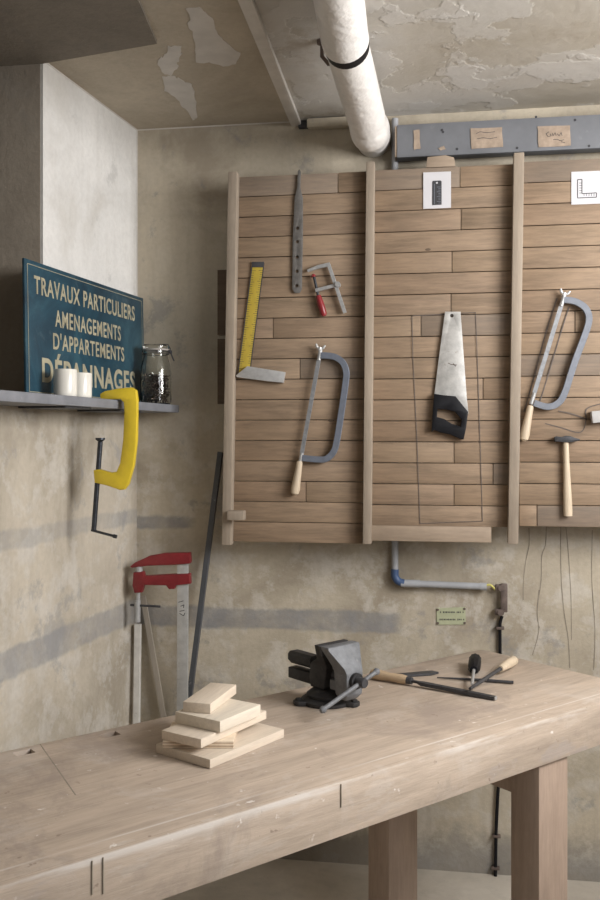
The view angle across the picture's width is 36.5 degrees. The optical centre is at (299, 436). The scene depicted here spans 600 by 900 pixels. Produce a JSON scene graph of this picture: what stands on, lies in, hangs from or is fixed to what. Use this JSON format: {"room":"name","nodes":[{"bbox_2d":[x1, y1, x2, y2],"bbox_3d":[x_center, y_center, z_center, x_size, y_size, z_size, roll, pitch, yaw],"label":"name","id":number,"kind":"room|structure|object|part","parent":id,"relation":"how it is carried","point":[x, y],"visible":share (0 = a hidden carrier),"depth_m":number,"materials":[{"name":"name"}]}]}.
{"room":"woodworking shop","nodes":[
{"label":"woodworking shop","id":0,"kind":"room"},
{"bbox_2d":[0,63,136,751],"bbox_3d":[-1.430,0.206,1.025,0.153,2.849,5.400,0,0,15],"label":"wall","id":1,"kind":"structure","parent":0,"point":[67,593],"depth_m":3.12,"materials":[{"name":"beige paint"}]},
{"bbox_2d":[0,64,39,391],"bbox_3d":[-1.143,-0.665,3.010,0.620,1.103,0.040,0,0,9],"label":"pillar","id":2,"kind":"structure","parent":1,"relation":"attached to","point":[19,84],"depth_m":2.95,"materials":[{"name":"grey concrete"}]},
{"bbox_2d":[0,0,156,66],"bbox_3d":[-1.121,-1.211,1.352,1.716,0.012,3.290,0,0,9],"label":"soffit","id":3,"kind":"object","parent":1,"relation":"attached to","point":[31,31],"depth_m":2.69,"materials":[{"name":"grey paint"}]},
{"bbox_2d":[0,390,178,412],"bbox_3d":[-0.787,-0.106,2.736,0.188,0.036,1.720,0,0,15],"label":"wall shelf","id":4,"kind":"object","parent":1,"relation":"attached to","point":[24,400],"visible":0.89,"depth_m":2.78,"materials":[{"name":"grey paint"}]},
{"bbox_2d":[53,369,76,395],"bbox_3d":[-0.733,-0.168,2.846,0.072,0.086,0.072,0,0,-41],"label":"cup","id":5,"kind":"object","parent":4,"relation":"on","point":[64,380],"visible":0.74,"depth_m":2.82,"materials":[{"name":"beige ceramic"}]},
{"bbox_2d":[22,258,143,401],"bbox_3d":[-0.727,-0.335,3.173,0.012,0.420,0.840,-1,0,15],"label":"shop sign","id":6,"kind":"object","parent":4,"relation":"on","point":[70,321],"visible":0.94,"depth_m":3.08,"materials":[{"name":"blue metal"}]},
{"bbox_2d":[77,372,91,397],"bbox_3d":[-0.716,-0.167,2.975,0.072,0.083,0.072,0,0,39],"label":"cup","id":7,"kind":"object","parent":4,"relation":"on","point":[84,380],"visible":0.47,"depth_m":2.94,"materials":[{"name":"beige ceramic"}]},
{"bbox_2d":[91,387,138,537],"bbox_3d":[-0.621,0.087,3.042,0.167,0.503,0.033,0,0,9],"label":"g-clamp","id":8,"kind":"object","parent":4,"relation":"attached to","point":[121,479],"visible":0.98,"depth_m":3.03,"materials":[{"name":"yellow metal"}]},
{"bbox_3d":[-0.614,0.006,3.041,0.152,0.342,0.024,0,0,9],"label":"frame","id":9,"kind":"part","parent":8,"relation":"part of","materials":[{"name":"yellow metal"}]},
{"bbox_2d":[140,344,174,403],"bbox_3d":[-0.551,-0.241,3.486,0.118,0.231,0.118,0,0,-42],"label":"glass jar","id":10,"kind":"object","parent":4,"relation":"on","point":[155,373],"visible":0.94,"depth_m":3.44,"materials":[{"name":"clear glass"}]},
{"bbox_3d":[-0.551,-0.344,3.486,0.104,0.016,0.104,0,0,9],"label":"glass lid","id":11,"kind":"part","parent":10,"relation":"part of","materials":[{"name":"white"}]},
{"bbox_2d":[49,0,599,129],"bbox_3d":[-0.319,-1.266,0.988,4.460,0.102,5.279,0,0,9],"label":"ceiling","id":12,"kind":"structure","parent":0,"point":[429,56],"depth_m":2.96,"materials":[{"name":"grey paint"}]},
{"bbox_2d":[238,0,300,126],"bbox_3d":[-0.362,-1.207,0.955,0.040,0.020,5.200,0,0,8],"label":"trim","id":13,"kind":"structure","parent":12,"relation":"attached to","point":[249,9],"depth_m":2.88,"materials":[{"name":"paint"}]},
{"bbox_2d":[317,38,329,65],"bbox_3d":[0.085,-1.176,2.790,0.067,0.080,0.032,0,0,9],"label":"hanger","id":14,"kind":"object","parent":12,"relation":"attached to","point":[322,56],"visible":0.44,"depth_m":2.79,"materials":[{"name":"black metal"}]},
{"bbox_2d":[313,0,390,157],"bbox_3d":[0.177,-1.110,2.841,0.156,0.236,1.269,0,0,9],"label":"drain pipe","id":15,"kind":"object","parent":14,"relation":"hanging from","point":[342,24],"visible":1,"depth_m":2.66,"materials":[{"name":"white plastic"}]},
{"bbox_2d":[137,105,599,881],"bbox_3d":[0.725,0.206,3.447,3.180,2.849,0.137,0,0,9],"label":"wall","id":16,"kind":"structure","parent":0,"point":[265,601],"depth_m":3.51,"materials":[{"name":"beige paint"}]},
{"bbox_2d":[307,116,348,129],"bbox_3d":[0.113,-1.195,3.470,0.169,0.034,0.040,0,0,9],"label":"pipe","id":17,"kind":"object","parent":16,"relation":"attached to","point":[329,122],"depth_m":3.46,"materials":[{"name":"beige paint"}]},
{"bbox_2d":[217,152,599,544],"bbox_3d":[0.471,-0.299,3.312,1.582,1.394,0.240,0,0,9],"label":"board","id":18,"kind":"object","parent":16,"relation":"attached to","point":[509,233],"visible":0.99,"depth_m":3.29,"materials":[{"name":"brown wood"}]},
{"bbox_2d":[236,262,285,382],"bbox_3d":[-0.145,-0.424,3.366,0.186,0.450,0.020,0,0,9],"label":"square","id":19,"kind":"object","parent":18,"relation":"hanging from","point":[245,370],"visible":1,"depth_m":3.38,"materials":[{"name":"yellow paint"}]},
{"bbox_3d":[-0.182,-0.440,3.380,0.099,0.412,0.002,0,0,9],"label":"blade","id":20,"kind":"part","parent":19,"relation":"part of","materials":[{"name":"yellow paint"}]},
{"bbox_3d":[-0.157,-0.639,3.375,0.048,0.022,0.004,0,0,9],"label":"blade","id":21,"kind":"part","parent":19,"relation":"part of","materials":[{"name":"grey metal"}]},
{"bbox_2d":[292,169,302,292],"bbox_3d":[-0.009,-0.757,3.354,0.039,0.455,0.011,0,0,9],"label":"strap","id":22,"kind":"object","parent":18,"relation":"hanging from","point":[298,204],"visible":1,"depth_m":3.35,"materials":[{"name":"metal"}]},
{"bbox_3d":[-0.002,-0.289,3.367,0.512,1.357,0.023,0,0,9],"label":"plank panel","id":23,"kind":"part","parent":18,"relation":"part of","materials":[{"name":"brown wood"}]},
{"bbox_2d":[291,344,349,494],"bbox_3d":[0.073,-0.064,3.324,0.216,0.555,0.034,0,0,9],"label":"hacksaw","id":24,"kind":"object","parent":18,"relation":"hanging from","point":[295,488],"visible":1,"depth_m":3.32,"materials":[{"name":"metal"}]},
{"bbox_3d":[-0.012,0.150,3.338,0.043,0.127,0.034,0,0,9],"label":"handle","id":25,"kind":"part","parent":24,"relation":"part of","materials":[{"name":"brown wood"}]},
{"bbox_3d":[0.038,-0.111,3.330,0.081,0.364,0.004,0,0,9],"label":"blade","id":26,"kind":"part","parent":24,"relation":"part of","materials":[{"name":"metal"}]},
{"bbox_3d":[0.094,-0.107,3.321,0.174,0.403,0.015,0,0,9],"label":"frame","id":27,"kind":"part","parent":24,"relation":"part of","materials":[{"name":"grey metal"}]},
{"bbox_2d":[307,262,346,316],"bbox_3d":[0.098,-0.538,3.325,0.146,0.197,0.026,0,0,9],"label":"clamp","id":28,"kind":"object","parent":18,"relation":"hanging from","point":[336,285],"visible":1,"depth_m":3.32,"materials":[{"name":"metal"}]},
{"bbox_3d":[0.068,-0.620,3.330,0.086,0.034,0.011,0,0,9],"label":"fixed arm","id":29,"kind":"part","parent":28,"relation":"part of","materials":[{"name":"metal"}]},
{"bbox_3d":[0.078,-0.480,3.329,0.040,0.080,0.025,0,0,9],"label":"handle","id":30,"kind":"part","parent":28,"relation":"part of","materials":[{"name":"red paint"}]},
{"bbox_3d":[0.101,-0.547,3.322,0.094,0.035,0.021,0,0,9],"label":"sliding arm","id":31,"kind":"part","parent":28,"relation":"part of","materials":[{"name":"metal"}]},
{"bbox_3d":[0.470,0.347,3.272,0.424,0.055,0.020,0,0,9],"label":"rail","id":32,"kind":"part","parent":18,"relation":"part of","materials":[{"name":"brown wood"}]},
{"bbox_2d":[423,171,450,208],"bbox_3d":[0.493,-0.888,3.275,0.098,0.131,0.003,0,0,9],"label":"picture card","id":33,"kind":"object","parent":18,"relation":"attached to","point":[436,185],"visible":1,"depth_m":3.27,"materials":[{"name":"white paper"}]},
{"bbox_2d":[432,180,441,204],"bbox_3d":[0.492,-0.878,3.275,0.033,0.088,0.001,0,0,9],"label":"picture","id":34,"kind":"object","parent":33,"relation":"attached to","point":[436,184],"depth_m":3.27},
{"bbox_2d":[426,155,454,167],"bbox_3d":[0.510,-0.994,3.304,0.104,0.042,0.042,0,0,9],"label":"wood offcut","id":35,"kind":"object","parent":18,"relation":"on","point":[435,161],"visible":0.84,"depth_m":3.28,"materials":[{"name":"beige wood"}]},
{"bbox_3d":[0.516,-0.325,3.286,0.523,1.291,0.023,0,0,9],"label":"plank panel","id":36,"kind":"part","parent":18,"relation":"part of","materials":[{"name":"brown wood"}]},
{"bbox_2d":[431,312,468,438],"bbox_3d":[0.536,-0.220,3.259,0.131,0.458,0.028,0,0,9],"label":"saw","id":37,"kind":"object","parent":18,"relation":"hanging from","point":[450,394],"visible":1,"depth_m":3.26,"materials":[{"name":"metal"}]},
{"bbox_3d":[0.535,-0.073,3.257,0.129,0.164,0.024,0,0,9],"label":"handle","id":38,"kind":"part","parent":37,"relation":"part of","materials":[{"name":"black plastic"}]},
{"bbox_2d":[520,288,592,440],"bbox_3d":[0.897,-0.253,3.195,0.247,0.536,0.034,0,0,9],"label":"hacksaw","id":39,"kind":"object","parent":18,"relation":"hanging from","point":[526,426],"visible":1,"depth_m":3.19,"materials":[{"name":"metal"}]},
{"bbox_3d":[0.798,-0.049,3.211,0.047,0.128,0.034,0,0,9],"label":"handle","id":40,"kind":"part","parent":39,"relation":"part of","materials":[{"name":"brown wood"}]},
{"bbox_3d":[0.870,-0.307,3.199,0.112,0.330,0.004,0,0,9],"label":"blade","id":41,"kind":"part","parent":39,"relation":"part of","materials":[{"name":"metal"}]},
{"bbox_3d":[0.919,-0.293,3.192,0.202,0.397,0.015,0,0,9],"label":"frame","id":42,"kind":"part","parent":39,"relation":"part of","materials":[{"name":"grey metal"}]},
{"bbox_3d":[1.015,-0.330,3.207,0.475,1.291,0.023,0,0,9],"label":"plank panel","id":43,"kind":"part","parent":18,"relation":"part of","materials":[{"name":"brown wood"}]},
{"bbox_2d":[554,436,579,515],"bbox_3d":[0.936,0.137,3.192,0.089,0.281,0.022,0,0,9],"label":"hammer","id":44,"kind":"object","parent":18,"relation":"hanging from","point":[567,496],"visible":1,"depth_m":3.19,"materials":[{"name":"wood"}]},
{"bbox_3d":[0.938,0.138,3.192,0.033,0.278,0.022,0,0,9],"label":"handle","id":45,"kind":"part","parent":44,"relation":"part of","materials":[{"name":"brown wood"}]},
{"bbox_2d":[571,171,599,204],"bbox_3d":[1.014,-0.874,3.194,0.121,0.115,0.002,0,0,9],"label":"picture card","id":46,"kind":"object","parent":18,"relation":"attached to","point":[585,185],"visible":1,"depth_m":3.20,"materials":[{"name":"white paper"}]},
{"bbox_2d":[577,179,596,197],"bbox_3d":[1.006,-0.872,3.194,0.066,0.067,0.001,0,0,9],"label":"picture","id":47,"kind":"object","parent":46,"relation":"attached to","point":[586,188],"depth_m":3.19},
{"bbox_2d":[590,411,599,422],"bbox_3d":[1.072,-0.074,3.164,0.122,0.052,0.040,0,0,9],"label":"wood block","id":48,"kind":"object","parent":18,"relation":"attached to","point":[594,415],"visible":1,"depth_m":3.15,"materials":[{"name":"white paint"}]},
{"bbox_2d":[391,118,494,589],"bbox_3d":[0.535,-0.314,3.400,0.390,1.766,0.029,0,0,9],"label":"conduit pipe","id":49,"kind":"object","parent":16,"relation":"attached to","point":[397,580],"visible":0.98,"depth_m":3.41,"materials":[{"name":"grey metal"}]},
{"bbox_2d":[436,607,465,624],"bbox_3d":[0.567,0.671,3.416,0.109,0.069,0.004,0,0,9],"label":"label plate","id":50,"kind":"object","parent":16,"relation":"attached to","point":[455,615],"visible":1,"depth_m":3.42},
{"bbox_2d":[491,616,503,876],"bbox_3d":[0.734,1.146,3.382,0.046,0.968,0.020,0,0,9],"label":"power cable","id":51,"kind":"object","parent":16,"relation":"attached to","point":[495,835],"visible":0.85,"depth_m":3.38,"materials":[{"name":"black plastic"}]},
{"bbox_2d":[395,114,599,161],"bbox_3d":[1.210,-1.093,3.268,1.727,0.126,0.094,0,0,9],"label":"beam","id":52,"kind":"structure","parent":16,"relation":"attached to","point":[519,135],"depth_m":3.30,"materials":[{"name":"grey metal"}]},
{"bbox_2d":[413,129,420,149],"bbox_3d":[0.429,-1.091,3.343,0.026,0.073,0.001,0,0,9],"label":"paper label","id":53,"kind":"object","parent":52,"relation":"attached to","point":[416,132],"visible":1,"depth_m":3.34,"materials":[{"name":"beige paper"}]},
{"bbox_2d":[471,127,502,148],"bbox_3d":[0.677,-1.085,3.303,0.116,0.075,0.002,0,0,9],"label":"paper label","id":54,"kind":"object","parent":52,"relation":"attached to","point":[480,137],"visible":1,"depth_m":3.30,"materials":[{"name":"beige paper"}]},
{"bbox_2d":[537,125,570,146],"bbox_3d":[0.911,-1.079,3.267,0.116,0.076,0.002,0,0,9],"label":"paper label","id":55,"kind":"object","parent":52,"relation":"attached to","point":[548,136],"visible":1,"depth_m":3.27,"materials":[{"name":"beige paper"}]},
{"bbox_2d":[495,583,507,615],"bbox_3d":[0.745,0.601,3.373,0.045,0.118,0.035,0,0,9],"label":"bracket","id":56,"kind":"object","parent":16,"relation":"attached to","point":[503,587],"visible":1,"depth_m":3.36,"materials":[{"name":"metal"}]},
{"bbox_3d":[0.754,0.594,3.366,0.024,0.105,0.018,0,0,9],"label":"plate","id":57,"kind":"part","parent":56,"relation":"part of","materials":[{"name":"brown metal"}]},
{"bbox_2d":[162,859,599,899],"bbox_3d":[-0.324,1.680,0.826,4.400,0.100,5.700,0,0,9],"label":"floor","id":58,"kind":"structure","parent":0,"point":[277,879],"depth_m":3.31,"materials":[{"name":"concrete"}]},
{"bbox_2d":[133,624,141,723],"bbox_3d":[-0.633,1.174,3.529,0.028,0.890,0.063,0,0,9],"label":"stick","id":59,"kind":"object","parent":58,"relation":"on","point":[137,627],"visible":0.35,"depth_m":3.54,"materials":[{"name":"paint"}]},
{"bbox_2d":[140,595,166,717],"bbox_3d":[-0.529,1.122,3.566,0.207,0.996,0.010,0,0,15],"label":"thin lath","id":60,"kind":"object","parent":58,"relation":"on","point":[143,598],"visible":0.35,"depth_m":3.57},
{"bbox_2d":[130,552,191,710],"bbox_3d":[-0.529,1.032,3.460,0.240,1.194,0.034,0,0,9],"label":"clamp","id":61,"kind":"object","parent":58,"relation":"on","point":[182,578],"visible":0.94,"depth_m":3.44,"materials":[{"name":"metal"}]},
{"bbox_2d":[188,452,222,697],"bbox_3d":[-0.405,0.838,3.509,0.223,1.563,0.023,0,0,-13],"label":"bar","id":62,"kind":"object","parent":58,"relation":"on","point":[219,459],"visible":0.58,"depth_m":3.51,"materials":[{"name":"black metal"}]},
{"bbox_2d":[0,650,599,899],"bbox_3d":[-0.014,1.190,2.305,2.160,0.880,0.646,0,0,-38],"label":"workbench","id":63,"kind":"object","parent":58,"relation":"on","point":[100,815],"visible":0.95,"depth_m":2.11,"materials":[{"name":"brown wood"}]},
{"bbox_2d":[156,723,283,768],"bbox_3d":[-0.191,0.739,2.217,0.174,0.021,0.271,0,0,37],"label":"wood offcut","id":64,"kind":"object","parent":63,"relation":"on","point":[255,736],"visible":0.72,"depth_m":2.14,"materials":[{"name":"brown wood"}]},
{"bbox_2d":[163,722,237,747],"bbox_3d":[-0.237,0.719,2.203,0.166,0.017,0.145,0,0,1],"label":"wood offcut","id":65,"kind":"object","parent":64,"relation":"on","point":[229,741],"visible":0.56,"depth_m":2.13,"materials":[{"name":"brown wood"}]},
{"bbox_2d":[162,710,265,747],"bbox_3d":[-0.205,0.700,2.219,0.119,0.021,0.260,0,0,33],"label":"wood offcut","id":66,"kind":"object","parent":65,"relation":"on","point":[179,733],"visible":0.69,"depth_m":2.13,"materials":[{"name":"brown wood"}]},
{"bbox_2d":[175,699,259,732],"bbox_3d":[-0.199,0.675,2.225,0.138,0.027,0.161,0,0,33],"label":"wood offcut","id":67,"kind":"object","parent":66,"relation":"on","point":[231,713],"visible":0.77,"depth_m":2.18,"materials":[{"name":"brown wood"}]},
{"bbox_2d":[183,683,235,713],"bbox_3d":[-0.223,0.649,2.271,0.071,0.024,0.179,0,0,16],"label":"wood offcut","id":68,"kind":"object","parent":67,"relation":"on","point":[212,696],"visible":1,"depth_m":2.24,"materials":[{"name":"brown wood"}]},
{"bbox_2d":[288,639,379,712],"bbox_3d":[0.047,0.663,2.555,0.223,0.173,0.309,0,0,-41],"label":"bench vise","id":69,"kind":"object","parent":63,"relation":"on","point":[335,672],"visible":1,"depth_m":2.53,"materials":[{"name":"metal"}]},
{"bbox_3d":[0.060,0.713,2.383,0.019,0.020,0.019,0,0,-41],"label":"handle knob","id":70,"kind":"part","parent":69,"relation":"part of","materials":[{"name":"grey metal"}]},
{"bbox_3d":[0.211,0.647,2.511,0.019,0.020,0.019,0,0,-41],"label":"handle knob","id":71,"kind":"part","parent":69,"relation":"part of","materials":[{"name":"grey metal"}]},
{"bbox_3d":[0.294,1.250,2.885,0.125,0.760,0.095,0,0,-38],"label":"leg","id":72,"kind":"part","parent":63,"relation":"part of","materials":[{"name":"brown wood"}]},
{"bbox_2d":[397,670,438,676],"bbox_3d":[0.353,0.746,2.864,0.175,0.006,0.038,0,0,-16],"label":"file","id":73,"kind":"object","parent":63,"relation":"on","point":[420,673],"visible":0.66,"depth_m":2.86,"materials":[{"name":"metal"}]},
{"bbox_2d":[369,669,496,699],"bbox_3d":[0.389,0.733,2.707,0.411,0.032,0.032,0,0,35],"label":"file","id":74,"kind":"object","parent":63,"relation":"on","point":[384,675],"visible":0.85,"depth_m":2.71,"materials":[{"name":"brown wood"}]},
{"bbox_3d":[0.272,0.733,2.788,0.126,0.032,0.032,0,0,35],"label":"handle","id":75,"kind":"part","parent":74,"relation":"part of","materials":[{"name":"brown wood"}]},
{"bbox_3d":[0.444,0.739,2.670,0.271,0.016,0.018,0,0,35],"label":"blade","id":76,"kind":"part","parent":74,"relation":"part of","materials":[{"name":"metal"}]},
{"bbox_2d":[468,653,480,684],"bbox_3d":[0.541,0.728,2.838,0.039,0.042,0.305,0,0,13],"label":"screwdriver","id":77,"kind":"object","parent":63,"relation":"on","point":[474,664],"visible":0.98,"depth_m":2.86,"materials":[{"name":"black plastic"}]},
{"bbox_3d":[0.559,0.728,2.916,0.039,0.042,0.145,0,0,13],"label":"handle","id":78,"kind":"part","parent":77,"relation":"part of","materials":[{"name":"black plastic"}]},
{"bbox_2d":[437,677,513,683],"bbox_3d":[0.536,0.744,2.792,0.231,0.010,0.009,0,0,16],"label":"file","id":79,"kind":"object","parent":63,"relation":"on","point":[455,678],"visible":0.79,"depth_m":2.78,"materials":[{"name":"metal"}]},
{"bbox_2d":[469,656,517,689],"bbox_3d":[0.598,0.732,2.807,0.032,0.033,0.438,0,0,30],"label":"file","id":80,"kind":"object","parent":63,"relation":"on","point":[510,662],"visible":1,"depth_m":2.86,"materials":[{"name":"brown wood"}]},
{"bbox_3d":[0.558,0.727,2.739,0.013,0.016,0.280,0,0,30],"label":"blade","id":81,"kind":"part","parent":80,"relation":"part of","materials":[{"name":"metal"}]},
{"bbox_3d":[0.668,0.732,2.929,0.032,0.033,0.158,0,0,30],"label":"handle","id":82,"kind":"part","parent":80,"relation":"part of","materials":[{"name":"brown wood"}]},
{"bbox_3d":[0.476,0.925,2.691,0.050,0.110,0.430,0,0,-38],"label":"rail","id":83,"kind":"part","parent":63,"relation":"part of","materials":[{"name":"brown wood"}]},
{"bbox_3d":[0.655,1.250,2.494,0.125,0.760,0.095,0,0,-38],"label":"leg","id":84,"kind":"part","parent":63,"relation":"part of","materials":[{"name":"brown wood"}]}
]}

